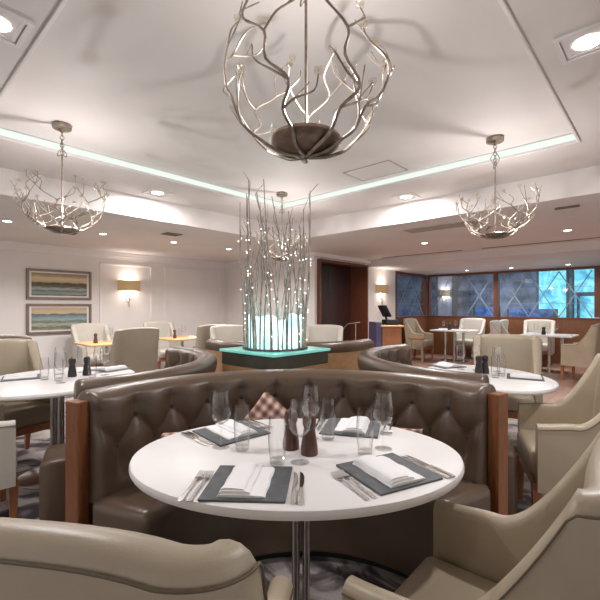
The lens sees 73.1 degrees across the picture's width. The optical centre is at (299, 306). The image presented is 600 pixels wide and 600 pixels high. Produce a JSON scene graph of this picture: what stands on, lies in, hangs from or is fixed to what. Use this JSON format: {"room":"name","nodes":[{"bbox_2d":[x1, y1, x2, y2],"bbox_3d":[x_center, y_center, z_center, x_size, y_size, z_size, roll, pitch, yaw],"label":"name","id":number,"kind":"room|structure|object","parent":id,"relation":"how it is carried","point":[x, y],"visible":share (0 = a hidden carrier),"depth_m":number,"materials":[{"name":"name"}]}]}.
{"room":"restaurant","nodes":[
{"label":"restaurant","id":0,"kind":"room"},
{"bbox_2d":[0,249,223,369],"bbox_3d":[-5.169,-0.075,6.127,0.120,2.750,10.050,0,0,43],"label":"wall","id":1,"kind":"structure","parent":0,"point":[192,297],"depth_m":7.82,"materials":[{"name":"beige paint"}]},
{"bbox_2d":[26,268,91,299],"bbox_3d":[-4.186,-0.388,7.078,0.044,0.515,1.020,0,0,43],"label":"framed picture","id":2,"kind":"object","parent":1,"relation":"attached to","point":[40,283],"visible":1,"depth_m":7.06},
{"bbox_2d":[31,272,86,295],"bbox_3d":[-4.194,-0.388,7.084,0.014,0.385,0.870,0,0,43],"label":"painting","id":3,"kind":"object","parent":2,"relation":"attached to","point":[42,283],"depth_m":7.06},
{"bbox_2d":[26,304,91,334],"bbox_3d":[-4.186,0.203,7.078,0.044,0.515,1.020,0,0,43],"label":"framed picture","id":4,"kind":"object","parent":1,"relation":"attached to","point":[40,318],"visible":0.77,"depth_m":7.01},
{"bbox_2d":[31,308,86,330],"bbox_3d":[-4.194,0.203,7.084,0.014,0.385,0.870,0,0,43],"label":"painting","id":5,"kind":"object","parent":4,"relation":"attached to","point":[42,319],"depth_m":7.03},
{"bbox_2d":[0,240,224,267],"bbox_3d":[-5.128,-0.985,6.008,0.102,0.130,9.930,0,0,43],"label":"trim","id":6,"kind":"structure","parent":1,"relation":"attached to","point":[4,245],"depth_m":7.54,"materials":[{"name":"paint"}]},
{"bbox_2d":[99,262,151,322],"bbox_3d":[-3.397,0.055,7.955,0.023,1.790,1.040,0,0,42],"label":"trim","id":7,"kind":"structure","parent":1,"relation":"attached to","point":[100,263],"depth_m":7.65,"materials":[{"name":"paint"}]},
{"bbox_2d":[118,280,139,306],"bbox_3d":[-3.330,-0.260,7.948,0.130,0.521,0.440,0,0,42],"label":"wall lamp","id":8,"kind":"object","parent":1,"relation":"attached to","point":[129,285],"visible":1,"depth_m":7.89,"materials":[{"name":"fabric"}]},
{"bbox_2d":[164,267,219,323],"bbox_3d":[-2.377,0.055,9.068,0.023,1.790,1.440,0,0,42],"label":"trim","id":9,"kind":"structure","parent":1,"relation":"attached to","point":[165,268],"depth_m":8.72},
{"bbox_2d":[224,260,309,325],"bbox_3d":[-0.768,-0.075,8.828,2.720,2.750,0.121,0,0,43],"label":"wall","id":10,"kind":"structure","parent":0,"point":[233,309],"depth_m":8.85,"materials":[{"name":"beige paint"}]},
{"bbox_2d":[223,252,314,268],"bbox_3d":[-0.784,-0.985,8.721,2.840,0.130,0.062,0,0,42],"label":"trim","id":11,"kind":"structure","parent":10,"relation":"attached to","point":[236,263],"depth_m":8.79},
{"bbox_2d":[0,395,545,599],"bbox_3d":[-0.998,1.325,1.864,11.990,0.050,9.400,0,0,42],"label":"floor","id":12,"kind":"structure","parent":0,"point":[328,575],"depth_m":2.07,"materials":[{"name":"carpet"}]},
{"bbox_2d":[0,404,18,517],"bbox_3d":[-2.026,0.791,2.366,0.570,1.018,0.638,0,0,-42],"label":"armchair","id":13,"kind":"object","parent":12,"relation":"on","point":[8,449],"visible":0.97,"depth_m":2.31,"materials":[{"name":"beige leather"}]},
{"bbox_2d":[0,334,31,339],"bbox_3d":[-3.232,0.791,4.320,0.638,1.018,0.570,0,0,-30],"label":"armchair","id":14,"kind":"object","parent":12,"relation":"on","point":[4,336],"visible":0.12,"depth_m":4.17,"materials":[{"name":"beige leather"}]},
{"bbox_2d":[0,339,49,448],"bbox_3d":[-2.450,0.791,3.398,0.570,1.018,0.638,0,0,31],"label":"armchair","id":15,"kind":"object","parent":12,"relation":"on","point":[16,355],"visible":0.51,"depth_m":3.51,"materials":[{"name":"beige leather"}]},
{"bbox_2d":[0,367,134,488],"bbox_3d":[-1.870,0.925,3.120,1.097,0.750,1.253,0,0,0],"label":"table","id":16,"kind":"object","parent":12,"relation":"on","point":[50,385],"visible":0.45,"depth_m":3.03,"materials":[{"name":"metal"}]},
{"bbox_2d":[0,374,40,381],"bbox_3d":[-2.160,0.546,3.140,0.252,0.007,0.253,0,0,-32],"label":"placemat","id":17,"kind":"object","parent":16,"relation":"on","point":[38,375],"visible":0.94,"depth_m":3.06,"materials":[{"name":"fabric"}]},
{"bbox_2d":[3,372,36,379],"bbox_3d":[-2.164,0.531,3.141,0.213,0.025,0.146,0,0,-32],"label":"napkin","id":18,"kind":"object","parent":17,"relation":"on","point":[21,375],"visible":1,"depth_m":3.12,"materials":[{"name":"white fabric"}]},
{"bbox_2d":[67,356,76,376],"bbox_3d":[-1.800,0.470,3.200,0.066,0.160,0.066,0,0,0],"label":"pepper mill","id":19,"kind":"object","parent":16,"relation":"on","point":[72,372],"visible":1,"depth_m":3.18,"materials":[{"name":"wood"}]},
{"bbox_2d":[82,356,90,375],"bbox_3d":[-1.720,0.470,3.270,0.066,0.160,0.066,0,0,0],"label":"pepper mill","id":20,"kind":"object","parent":16,"relation":"on","point":[86,360],"visible":1,"depth_m":3.25,"materials":[{"name":"wood"}]},
{"bbox_2d":[91,367,132,372],"bbox_3d":[-1.660,0.546,3.560,0.253,0.007,0.252,0,0,30],"label":"placemat","id":21,"kind":"object","parent":16,"relation":"on","point":[127,368],"visible":0.49,"depth_m":3.48,"materials":[{"name":"fabric"}]},
{"bbox_2d":[96,365,126,370],"bbox_3d":[-1.656,0.531,3.562,0.146,0.025,0.213,0,0,30],"label":"napkin","id":22,"kind":"object","parent":21,"relation":"on","point":[118,366],"visible":1,"depth_m":3.51,"materials":[{"name":"white fabric"}]},
{"bbox_2d":[70,323,111,366],"bbox_3d":[-3.543,0.791,6.990,0.570,1.018,0.638,0,0,43],"label":"armchair","id":23,"kind":"object","parent":12,"relation":"on","point":[81,332],"visible":0.66,"depth_m":7.01,"materials":[{"name":"beige leather"}]},
{"bbox_2d":[73,340,112,352],"bbox_3d":[-3.022,0.925,6.323,0.720,0.750,0.720,0,0,42],"label":"table","id":24,"kind":"object","parent":12,"relation":"on","point":[108,343],"visible":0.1,"depth_m":6.10,"materials":[{"name":"wood"}]},
{"bbox_2d":[39,346,216,521],"bbox_3d":[-1.099,0.848,3.166,0.892,0.905,2.038,0,0,0],"label":"booth","id":25,"kind":"object","parent":12,"relation":"on","point":[179,360],"visible":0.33,"depth_m":2.27,"materials":[{"name":"brown leather"}]},
{"bbox_2d":[74,346,216,398],"bbox_3d":[-1.011,0.637,3.159,0.692,0.485,2.012,0,0,0],"label":"cushion","id":26,"kind":"object","parent":25,"relation":"on","point":[179,360],"depth_m":2.70,"materials":[{"name":"brown leather"}]},
{"bbox_2d":[103,327,158,372],"bbox_3d":[-2.392,0.791,5.745,0.570,1.018,0.638,0,0,42],"label":"armchair","id":27,"kind":"object","parent":12,"relation":"on","point":[135,348],"visible":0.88,"depth_m":5.56,"materials":[{"name":"beige leather"}]},
{"bbox_2d":[0,517,294,599],"bbox_3d":[-0.340,0.791,0.760,0.638,1.018,0.570,0,0,7],"label":"armchair","id":28,"kind":"object","parent":12,"relation":"on","point":[40,559],"visible":1,"depth_m":0.49,"materials":[{"name":"beige leather"}]},
{"bbox_2d":[143,321,180,368],"bbox_3d":[-2.672,0.791,7.941,0.570,1.018,0.638,0,0,43],"label":"armchair","id":29,"kind":"object","parent":12,"relation":"on","point":[166,328],"visible":0.27,"depth_m":8.08,"materials":[{"name":"beige leather"}]},
{"bbox_2d":[159,336,195,346],"bbox_3d":[-2.124,0.925,7.304,0.720,0.750,0.720,0,0,42],"label":"table","id":30,"kind":"object","parent":12,"relation":"on","point":[182,339],"visible":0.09,"depth_m":7.07,"materials":[{"name":"wood"}]},
{"bbox_2d":[193,324,229,349],"bbox_3d":[-1.464,0.791,6.869,0.638,1.018,0.570,0,0,-27],"label":"armchair","id":31,"kind":"object","parent":12,"relation":"on","point":[203,331],"visible":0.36,"depth_m":6.54,"materials":[{"name":"beige leather"}]},
{"bbox_2d":[209,325,242,340],"bbox_3d":[-1.016,0.791,6.181,0.638,1.018,0.570,0,0,-27],"label":"armchair","id":32,"kind":"object","parent":12,"relation":"on","point":[220,332],"visible":0.09,"depth_m":6.33,"materials":[{"name":"beige leather"}]},
{"bbox_2d":[219,346,329,371],"bbox_3d":[-0.220,0.834,3.600,0.700,0.933,0.700,0,0,42],"label":"plinth","id":33,"kind":"object","parent":12,"relation":"on","point":[233,358],"visible":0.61,"depth_m":3.37,"materials":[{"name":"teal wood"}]},
{"bbox_2d":[242,344,307,351],"bbox_3d":[-0.220,0.359,3.600,0.580,0.016,0.580,0,0,0],"label":"tray","id":34,"kind":"object","parent":33,"relation":"on","point":[246,347],"depth_m":3.37,"materials":[{"name":"silver plastic"}]},
{"bbox_2d":[238,171,317,351],"bbox_3d":[-0.229,-0.380,3.587,0.663,1.494,0.615,0,0,-42],"label":"sculpture","id":35,"kind":"object","parent":33,"relation":"on","point":[266,333],"visible":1,"depth_m":3.41,"materials":[{"name":"silver plastic"}]},
{"bbox_2d":[65,369,507,578],"bbox_3d":[-0.033,0.840,2.122,2.069,0.920,0.860,0,0,-4],"label":"booth","id":36,"kind":"object","parent":12,"relation":"on","point":[105,426],"visible":0.63,"depth_m":1.98,"materials":[{"name":"brown leather"}]},
{"bbox_2d":[242,390,298,420],"bbox_3d":[-0.170,0.642,2.200,0.380,0.376,0.139,0,0,-5],"label":"cushion","id":37,"kind":"object","parent":36,"relation":"on","point":[266,406],"visible":0.28,"depth_m":2.17,"materials":[{"name":"fabric"}]},
{"bbox_2d":[77,369,495,503],"bbox_3d":[-0.038,0.630,2.198,2.033,0.500,0.700,0,0,-4],"label":"booth seat","id":38,"kind":"object","parent":36,"relation":"on","point":[114,422],"depth_m":2.09,"materials":[{"name":"brown leather"}]},
{"bbox_2d":[205,339,373,371],"bbox_3d":[-0.130,0.840,4.710,2.053,0.920,0.871,0,0,0],"label":"booth","id":39,"kind":"object","parent":12,"relation":"on","point":[343,355],"visible":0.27,"depth_m":4.51,"materials":[{"name":"brown leather"}]},
{"bbox_2d":[205,339,372,352],"bbox_3d":[-0.130,0.630,4.614,2.018,0.500,0.678,0,0,0],"label":"cushion","id":40,"kind":"object","parent":39,"relation":"on","point":[211,345],"depth_m":4.52,"materials":[{"name":"brown leather"}]},
{"bbox_2d":[129,419,463,599],"bbox_3d":[-0.012,0.925,1.550,1.228,0.750,0.914,0,0,0],"label":"table","id":41,"kind":"object","parent":12,"relation":"on","point":[164,468],"visible":0.73,"depth_m":1.41,"materials":[{"name":"white laminate"}]},
{"bbox_2d":[178,470,205,501],"bbox_3d":[-0.330,0.545,1.241,0.023,0.008,0.200,0,0,5],"label":"fork","id":42,"kind":"object","parent":41,"relation":"on","point":[185,493],"visible":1,"depth_m":1.23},
{"bbox_2d":[187,470,213,501],"bbox_3d":[-0.304,0.545,1.240,0.023,0.008,0.200,0,0,5],"label":"fork","id":43,"kind":"object","parent":41,"relation":"on","point":[192,496],"visible":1,"depth_m":1.22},
{"bbox_2d":[192,420,270,446],"bbox_3d":[-0.300,0.546,1.770,0.253,0.007,0.252,0,0,-41],"label":"placemat","id":44,"kind":"object","parent":41,"relation":"on","point":[205,433],"visible":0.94,"depth_m":1.71,"materials":[{"name":"fabric"}]},
{"bbox_2d":[206,419,256,439],"bbox_3d":[-0.300,0.531,1.775,0.146,0.025,0.213,0,0,-41],"label":"napkin","id":45,"kind":"object","parent":44,"relation":"on","point":[228,428],"visible":1,"depth_m":1.74,"materials":[{"name":"white fabric"}]},
{"bbox_2d":[197,465,292,502],"bbox_3d":[-0.158,0.546,1.262,0.253,0.007,0.252,0,0,3],"label":"placemat","id":46,"kind":"object","parent":41,"relation":"on","point":[277,491],"visible":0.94,"depth_m":1.21,"materials":[{"name":"fabric"}]},
{"bbox_2d":[217,462,274,497],"bbox_3d":[-0.161,0.531,1.259,0.146,0.025,0.213,0,0,3],"label":"napkin","id":47,"kind":"object","parent":46,"relation":"on","point":[246,479],"visible":1,"depth_m":1.22,"materials":[{"name":"white fabric"}]},
{"bbox_2d":[283,408,298,450],"bbox_3d":[-0.035,0.470,1.575,0.066,0.160,0.066,0,0,0],"label":"pepper mill","id":48,"kind":"object","parent":41,"relation":"on","point":[291,440],"visible":0.96,"depth_m":1.55,"materials":[{"name":"brown wood"}]},
{"bbox_2d":[290,471,297,504],"bbox_3d":[-0.016,0.546,1.236,0.015,0.006,0.222,0,0,2],"label":"knife","id":49,"kind":"object","parent":41,"relation":"on","point":[295,480],"visible":1,"depth_m":1.20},
{"bbox_2d":[297,472,303,504],"bbox_3d":[0.004,0.546,1.234,0.015,0.006,0.222,0,0,2],"label":"knife","id":50,"kind":"object","parent":41,"relation":"on","point":[300,493],"visible":1,"depth_m":1.20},
{"bbox_2d":[301,411,317,456],"bbox_3d":[0.035,0.470,1.515,0.066,0.160,0.066,0,0,0],"label":"pepper mill","id":51,"kind":"object","parent":41,"relation":"on","point":[309,447],"visible":0.97,"depth_m":1.49,"materials":[{"name":"brown wood"}]},
{"bbox_2d":[319,418,380,438],"bbox_3d":[0.235,0.546,1.840,0.253,0.007,0.252,0,0,14],"label":"placemat","id":52,"kind":"object","parent":41,"relation":"on","point":[331,424],"visible":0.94,"depth_m":1.78,"materials":[{"name":"fabric"}]},
{"bbox_2d":[333,416,369,433],"bbox_3d":[0.239,0.531,1.843,0.146,0.025,0.213,0,0,14],"label":"napkin","id":53,"kind":"object","parent":52,"relation":"on","point":[345,425],"visible":1,"depth_m":1.80,"materials":[{"name":"white fabric"}]},
{"bbox_2d":[330,471,369,500],"bbox_3d":[0.151,0.545,1.241,0.023,0.008,0.200,0,0,-25],"label":"fork","id":54,"kind":"object","parent":41,"relation":"on","point":[339,477],"visible":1,"depth_m":1.23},
{"bbox_2d":[337,470,376,497],"bbox_3d":[0.174,0.545,1.252,0.023,0.008,0.200,0,0,-25],"label":"fork","id":55,"kind":"object","parent":41,"relation":"on","point":[345,475],"visible":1,"depth_m":1.25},
{"bbox_2d":[336,453,442,495],"bbox_3d":[0.290,0.546,1.345,0.253,0.007,0.252,0,0,-27],"label":"placemat","id":56,"kind":"object","parent":41,"relation":"on","point":[374,484],"visible":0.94,"depth_m":1.30,"materials":[{"name":"fabric"}]},
{"bbox_2d":[352,455,425,487],"bbox_3d":[0.289,0.531,1.341,0.146,0.025,0.213,0,0,-27],"label":"napkin","id":57,"kind":"object","parent":56,"relation":"on","point":[390,473],"visible":1,"depth_m":1.30,"materials":[{"name":"white fabric"}]},
{"bbox_2d":[401,456,450,478],"bbox_3d":[0.426,0.546,1.393,0.015,0.006,0.222,0,0,-28],"label":"knife","id":58,"kind":"object","parent":41,"relation":"on","point":[444,475],"visible":1,"depth_m":1.36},
{"bbox_2d":[405,455,454,477],"bbox_3d":[0.444,0.546,1.402,0.015,0.006,0.222,0,0,-28],"label":"knife","id":59,"kind":"object","parent":41,"relation":"on","point":[413,458],"visible":1,"depth_m":1.37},
{"bbox_2d":[306,325,343,341],"bbox_3d":[0.337,0.791,6.284,0.638,1.018,0.570,0,0,12],"label":"armchair","id":60,"kind":"object","parent":12,"relation":"on","point":[314,333],"visible":0.3,"depth_m":6.46,"materials":[{"name":"beige leather"}]},
{"bbox_2d":[357,344,516,514],"bbox_3d":[0.911,0.843,3.285,0.930,0.915,2.068,0,0,0],"label":"booth","id":61,"kind":"object","parent":12,"relation":"on","point":[397,358],"visible":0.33,"depth_m":2.64,"materials":[{"name":"brown leather"}]},
{"bbox_2d":[357,344,489,383],"bbox_3d":[0.819,0.632,3.281,0.688,0.495,2.030,0,0,0],"label":"booth seat","id":62,"kind":"object","parent":61,"relation":"on","point":[397,358],"depth_m":2.92,"materials":[{"name":"brown leather"}]},
{"bbox_2d":[341,431,599,599],"bbox_3d":[0.491,0.791,1.007,0.570,1.018,0.638,0,0,41],"label":"armchair","id":63,"kind":"object","parent":12,"relation":"on","point":[549,549],"visible":1,"depth_m":1.11,"materials":[{"name":"beige leather"}]},
{"bbox_2d":[428,365,558,394],"bbox_3d":[1.490,0.925,3.270,0.914,0.750,1.228,0,0,0],"label":"table","id":64,"kind":"object","parent":12,"relation":"on","point":[500,381],"visible":0.36,"depth_m":2.91,"materials":[{"name":"laminate"}]},
{"bbox_2d":[474,355,482,372],"bbox_3d":[1.470,0.470,3.330,0.066,0.160,0.066,0,0,0],"label":"pepper mill","id":65,"kind":"object","parent":64,"relation":"on","point":[478,367],"visible":0.85,"depth_m":3.31,"materials":[{"name":"wood"}]},
{"bbox_2d":[482,354,488,373],"bbox_3d":[1.535,0.470,3.360,0.066,0.160,0.066,0,0,0],"label":"pepper mill","id":66,"kind":"object","parent":64,"relation":"on","point":[485,366],"visible":0.93,"depth_m":3.34,"materials":[{"name":"wood"}]},
{"bbox_2d":[507,373,544,380],"bbox_3d":[1.755,0.546,3.160,0.252,0.007,0.253,0,0,28],"label":"placemat","id":67,"kind":"object","parent":64,"relation":"on","point":[508,374],"visible":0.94,"depth_m":3.08,"materials":[{"name":"fabric"}]},
{"bbox_2d":[510,373,541,378],"bbox_3d":[1.757,0.531,3.156,0.213,0.025,0.146,0,0,28],"label":"napkin","id":68,"kind":"object","parent":67,"relation":"on","point":[532,376],"visible":1,"depth_m":3.11,"materials":[{"name":"white fabric"}]},
{"bbox_2d":[473,334,542,418],"bbox_3d":[2.046,0.791,4.011,0.638,1.018,0.570,0,0,27],"label":"armchair","id":69,"kind":"object","parent":12,"relation":"on","point":[521,352],"visible":0.31,"depth_m":4.13,"materials":[{"name":"beige leather"}]},
{"bbox_2d":[516,353,599,504],"bbox_3d":[1.663,0.791,2.439,0.570,1.018,0.638,0,0,19],"label":"armchair","id":70,"kind":"object","parent":12,"relation":"on","point":[551,437],"visible":0.81,"depth_m":2.43,"materials":[{"name":"beige leather"}]},
{"bbox_2d":[0,165,599,262],"bbox_3d":[-0.150,-1.275,2.715,11.890,0.450,11.800,0,0,42],"label":"ceiling","id":71,"kind":"structure","parent":0,"point":[134,224],"depth_m":5.36,"materials":[{"name":"paint"}]},
{"bbox_2d":[254,227,307,260],"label":"chandelier","id":72,"kind":"object","parent":71,"relation":"hanging from","point":[278,258],"depth_m":4.81,"materials":[{"name":"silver metal"}]},
{"bbox_2d":[402,219,485,232],"bbox_3d":[1.857,-1.046,5.283,1.000,0.008,0.300,0,0,42],"label":"ceiling vent","id":73,"kind":"object","parent":71,"relation":"in","point":[455,224],"visible":0.93,"depth_m":5.24,"materials":[{"name":"metal"}]},
{"bbox_2d":[0,0,599,225],"bbox_3d":[-0.133,-1.400,3.038,4.900,0.200,4.900,0,0,42],"label":"ceiling","id":74,"kind":"structure","parent":0,"point":[576,85],"depth_m":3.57,"materials":[{"name":"paint"}]},
{"bbox_2d":[0,7,34,48],"bbox_3d":[-1.390,-1.293,1.843,0.252,0.014,0.252,0,0,42],"label":"recessed light","id":75,"kind":"object","parent":74,"relation":"attached to","point":[11,24],"visible":1,"depth_m":1.88,"materials":[{"name":"white"}]},
{"bbox_2d":[9,121,107,233],"bbox_3d":[-1.782,-0.960,3.041,0.626,0.820,0.602,0,0,-23],"label":"chandelier","id":76,"kind":"object","parent":74,"relation":"hanging from","point":[63,127],"visible":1,"depth_m":3.00,"materials":[{"name":"metal"}]},
{"bbox_2d":[0,128,283,206],"bbox_3d":[-1.293,-1.335,4.160,0.012,0.046,3.188,0,0,42],"label":"light","id":77,"kind":"object","parent":74,"relation":"attached to","point":[3,132],"visible":1,"depth_m":3.76,"materials":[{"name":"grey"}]},
{"bbox_2d":[142,188,173,197],"bbox_3d":[-1.616,-1.293,4.601,0.252,0.014,0.252,0,0,43],"label":"recessed light","id":78,"kind":"object","parent":74,"relation":"attached to","point":[153,192],"visible":1,"depth_m":4.59,"materials":[{"name":"white"}]},
{"bbox_2d":[0,0,580,209],"bbox_3d":[-0.102,-1.294,3.078,3.270,0.012,3.240,0,0,42],"label":"trim","id":79,"kind":"structure","parent":74,"relation":"attached to","point":[61,5],"depth_m":2.43,"materials":[{"name":"paint"}]},
{"bbox_2d":[222,0,394,163],"bbox_3d":[0.019,-0.960,1.509,0.606,0.821,0.619,0,0,-42],"label":"chandelier","id":80,"kind":"object","parent":74,"relation":"hanging from","point":[305,141],"visible":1,"depth_m":1.43,"materials":[{"name":"metal"}]},
{"bbox_2d":[343,160,407,180],"bbox_3d":[0.756,-1.369,4.082,0.530,0.009,0.370,0,0,42],"label":"ceiling hatch","id":81,"kind":"object","parent":74,"relation":"attached to","point":[384,168],"visible":1,"depth_m":4.06,"materials":[{"name":"paint"}]},
{"bbox_2d":[391,192,420,201],"bbox_3d":[1.250,-1.293,4.768,0.252,0.014,0.252,0,0,42],"label":"recessed light","id":82,"kind":"object","parent":74,"relation":"attached to","point":[407,196],"visible":1,"depth_m":4.76,"materials":[{"name":"white"}]},
{"bbox_2d":[283,134,575,207],"bbox_3d":[0.974,-1.335,4.253,3.230,0.046,0.012,0,0,42],"label":"light","id":83,"kind":"object","parent":74,"relation":"attached to","point":[570,137],"visible":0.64,"depth_m":3.86,"materials":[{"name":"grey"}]},
{"bbox_2d":[456,135,541,239],"bbox_3d":[1.581,-0.960,3.284,0.602,0.820,0.626,0,0,4],"label":"chandelier","id":84,"kind":"object","parent":74,"relation":"hanging from","point":[493,140],"visible":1,"depth_m":3.24,"materials":[{"name":"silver metal"}]},
{"bbox_2d":[552,22,599,64],"bbox_3d":[1.407,-1.293,1.980,0.252,0.014,0.252,0,0,42],"label":"recessed light","id":85,"kind":"object","parent":74,"relation":"attached to","point":[582,43],"visible":1,"depth_m":1.99,"materials":[{"name":"white"}]},
{"bbox_2d":[310,257,423,338],"bbox_3d":[1.874,-0.075,9.608,0.120,2.750,4.840,0,0,43],"label":"wall","id":86,"kind":"structure","parent":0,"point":[376,276],"depth_m":9.32,"materials":[{"name":"beige paint"}]},
{"bbox_2d":[317,259,367,340],"bbox_3d":[0.770,0.165,8.578,0.495,2.270,1.690,0,0,42],"label":"door","id":87,"kind":"structure","parent":86,"relation":"attached to","point":[342,287],"depth_m":9.01,"materials":[{"name":"brown wood"}]},
{"bbox_2d":[375,285,387,302],"bbox_3d":[1.966,-0.260,9.524,0.130,0.521,0.500,0,0,42],"label":"wall lamp","id":88,"kind":"object","parent":86,"relation":"attached to","point":[378,288],"visible":0.97,"depth_m":9.40,"materials":[{"name":"fabric"}]},
{"bbox_2d":[395,271,426,317],"bbox_3d":[2.914,-0.305,10.744,0.160,1.170,1.720,0,0,42],"label":"window","id":89,"kind":"structure","parent":86,"relation":"attached to","point":[423,285],"depth_m":11.00,"materials":[{"name":"brown wood"}]},
{"bbox_2d":[368,240,599,274],"bbox_3d":[5.883,-1.200,7.271,9.150,0.600,3.070,0,0,43],"label":"ceiling","id":90,"kind":"structure","parent":0,"point":[580,253],"depth_m":8.00,"materials":[{"name":"paint"}]},
{"bbox_2d":[395,317,599,363],"bbox_3d":[6.294,0.790,7.735,9.170,1.020,1.870,0,0,43],"label":"wall","id":91,"kind":"structure","parent":0,"point":[579,327],"depth_m":10.25,"materials":[{"name":"brown wood"}]},
{"bbox_2d":[412,353,586,402],"bbox_3d":[4.025,1.325,7.346,11.990,0.050,5.470,0,0,42],"label":"floor","id":92,"kind":"structure","parent":0,"point":[566,385],"depth_m":7.92,"materials":[{"name":"carpet"}]},
{"bbox_2d":[369,322,403,346],"bbox_3d":[1.490,0.780,7.049,0.480,1.040,0.460,0,0,-8],"label":"stand","id":93,"kind":"object","parent":92,"relation":"on","point":[381,335],"visible":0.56,"depth_m":6.85,"materials":[{"name":"brown wood"}]},
{"bbox_2d":[378,305,398,324],"bbox_3d":[1.532,0.139,7.050,0.297,0.341,0.278,0,0,-8],"label":"terminal","id":94,"kind":"object","parent":93,"relation":"on","point":[384,310],"visible":0.99,"depth_m":6.97,"materials":[{"name":"black plastic"}]},
{"bbox_2d":[407,337,425,363],"bbox_3d":[2.704,1.005,9.390,0.420,0.590,0.420,0,0,0],"label":"side table","id":95,"kind":"object","parent":92,"relation":"on","point":[411,338],"visible":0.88,"depth_m":9.29,"materials":[{"name":"wood"}]},
{"bbox_2d":[403,318,433,360],"bbox_3d":[2.952,0.791,10.112,0.570,1.018,0.638,0,0,43],"label":"armchair","id":96,"kind":"object","parent":92,"relation":"on","point":[412,328],"visible":0.88,"depth_m":10.00,"materials":[{"name":"beige leather"}]},
{"bbox_2d":[430,329,478,362],"bbox_3d":[3.715,0.925,9.753,0.900,0.750,0.750,0,0,42],"label":"table","id":97,"kind":"object","parent":92,"relation":"on","point":[445,331],"visible":0.95,"depth_m":9.72,"materials":[{"name":"metal"}]},
{"bbox_2d":[456,318,485,358],"bbox_3d":[4.298,0.791,10.242,0.638,1.018,0.570,0,0,43],"label":"armchair","id":98,"kind":"object","parent":92,"relation":"on","point":[465,323],"visible":0.57,"depth_m":10.29,"materials":[{"name":"beige leather"}]},
{"bbox_2d":[490,320,508,333],"bbox_3d":[4.346,0.791,8.495,0.570,1.018,0.638,0,0,42],"label":"armchair","id":99,"kind":"object","parent":92,"relation":"on","point":[496,326],"visible":0.3,"depth_m":8.57,"materials":[{"name":"beige leather"}]},
{"bbox_2d":[523,319,555,364],"bbox_3d":[5.357,0.791,9.108,0.638,1.018,0.570,0,0,37],"label":"armchair","id":100,"kind":"object","parent":92,"relation":"on","point":[531,325],"visible":0.46,"depth_m":9.18,"materials":[{"name":"beige leather"}]},
{"bbox_2d":[520,333,578,374],"bbox_3d":[4.990,0.925,8.110,0.900,0.750,0.750,0,0,42],"label":"table","id":101,"kind":"object","parent":92,"relation":"on","point":[548,370],"visible":0.62,"depth_m":8.06,"materials":[{"name":"white laminate"}]},
{"bbox_2d":[560,323,599,379],"bbox_3d":[5.016,0.791,7.140,0.638,1.018,0.570,0,0,-36],"label":"armchair","id":102,"kind":"object","parent":92,"relation":"on","point":[581,353],"visible":0.91,"depth_m":6.91,"materials":[{"name":"beige leather"}]},
{"bbox_2d":[434,265,599,274],"bbox_3d":[6.885,-0.585,8.380,9.170,1.730,0.120,0,0,43],"label":"wall","id":103,"kind":"structure","parent":0,"point":[593,265],"depth_m":9.69,"materials":[{"name":"beige paint"}]},
{"bbox_2d":[427,271,496,317],"bbox_3d":[4.272,-0.305,10.775,1.800,1.170,0.160,0,0,43],"label":"window","id":104,"kind":"structure","parent":103,"relation":"in","point":[429,278],"depth_m":10.66,"materials":[{"name":"brown wood"}]},
{"bbox_2d":[496,266,596,319],"bbox_3d":[5.695,-0.305,9.471,2.060,1.170,0.160,0,0,42],"label":"window","id":105,"kind":"structure","parent":103,"relation":"in","point":[498,273],"depth_m":9.39,"materials":[{"name":"brown wood"}]},
{"bbox_2d":[597,266,599,319],"bbox_3d":[7.247,-0.305,8.049,2.150,1.170,0.160,0,0,43],"label":"window","id":106,"kind":"structure","parent":103,"relation":"in","point":[598,267],"depth_m":8.71,"materials":[{"name":"brown wood"}]},
{"label":"outside","id":107,"kind":"structure","parent":0,"visible":0},
{"bbox_3d":[5.779,1.325,9.489,10.300,0.050,4.600,0,0,42],"label":"ground","id":108,"kind":"structure","parent":107,"visible":0},
{"bbox_2d":[436,276,457,315],"bbox_3d":[4.543,-0.300,12.507,0.550,3.200,0.320,0,0,43],"label":"pillar","id":109,"kind":"structure","parent":108,"relation":"on","point":[451,304],"depth_m":12.38,"materials":[{"name":"paint"}]},
{"bbox_2d":[397,270,571,317],"bbox_3d":[5.756,-0.475,9.612,10.500,3.650,4.750,0,0,42],"label":"wall","id":110,"kind":"structure","parent":108,"relation":"on","point":[527,293],"depth_m":12.75,"materials":[{"name":"glass"}]},
{"bbox_2d":[313,252,370,263],"bbox_3d":[1.329,-1.010,8.880,0.060,0.080,3.150,0,0,42],"label":"trim","id":111,"kind":"structure","parent":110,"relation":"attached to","point":[316,254],"depth_m":8.29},
{"bbox_2d":[473,307,499,316],"bbox_3d":[5.360,0.650,11.622,0.650,1.300,0.320,0,0,43],"label":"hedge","id":112,"kind":"object","parent":108,"relation":"on","point":[477,311],"visible":0.24,"depth_m":11.57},
{"bbox_2d":[507,309,557,316],"bbox_3d":[6.208,0.675,10.845,1.150,1.250,0.320,0,0,43],"label":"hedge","id":113,"kind":"object","parent":108,"relation":"on","point":[510,312],"visible":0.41,"depth_m":10.71,"materials":[{"name":"blue"}]},
{"bbox_2d":[537,270,568,317],"bbox_3d":[6.939,-0.150,11.125,0.750,2.900,0.120,0,0,43],"label":"lit screen","id":114,"kind":"object","parent":108,"relation":"on","point":[558,291],"visible":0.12,"depth_m":11.06,"materials":[{"name":"glass"}]},
{"bbox_2d":[572,269,593,317],"bbox_3d":[7.927,-0.150,10.220,1.770,2.900,0.120,0,0,43],"label":"lit screen","id":115,"kind":"object","parent":108,"relation":"on","point":[578,276],"visible":0.14,"depth_m":10.62,"materials":[{"name":"glass"}]},
{"bbox_2d":[575,292,593,317],"bbox_3d":[7.539,0.468,9.707,1.500,1.665,0.500,0,0,42],"label":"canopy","id":116,"kind":"object","parent":108,"relation":"on","point":[578,294],"visible":0.47,"depth_m":10.00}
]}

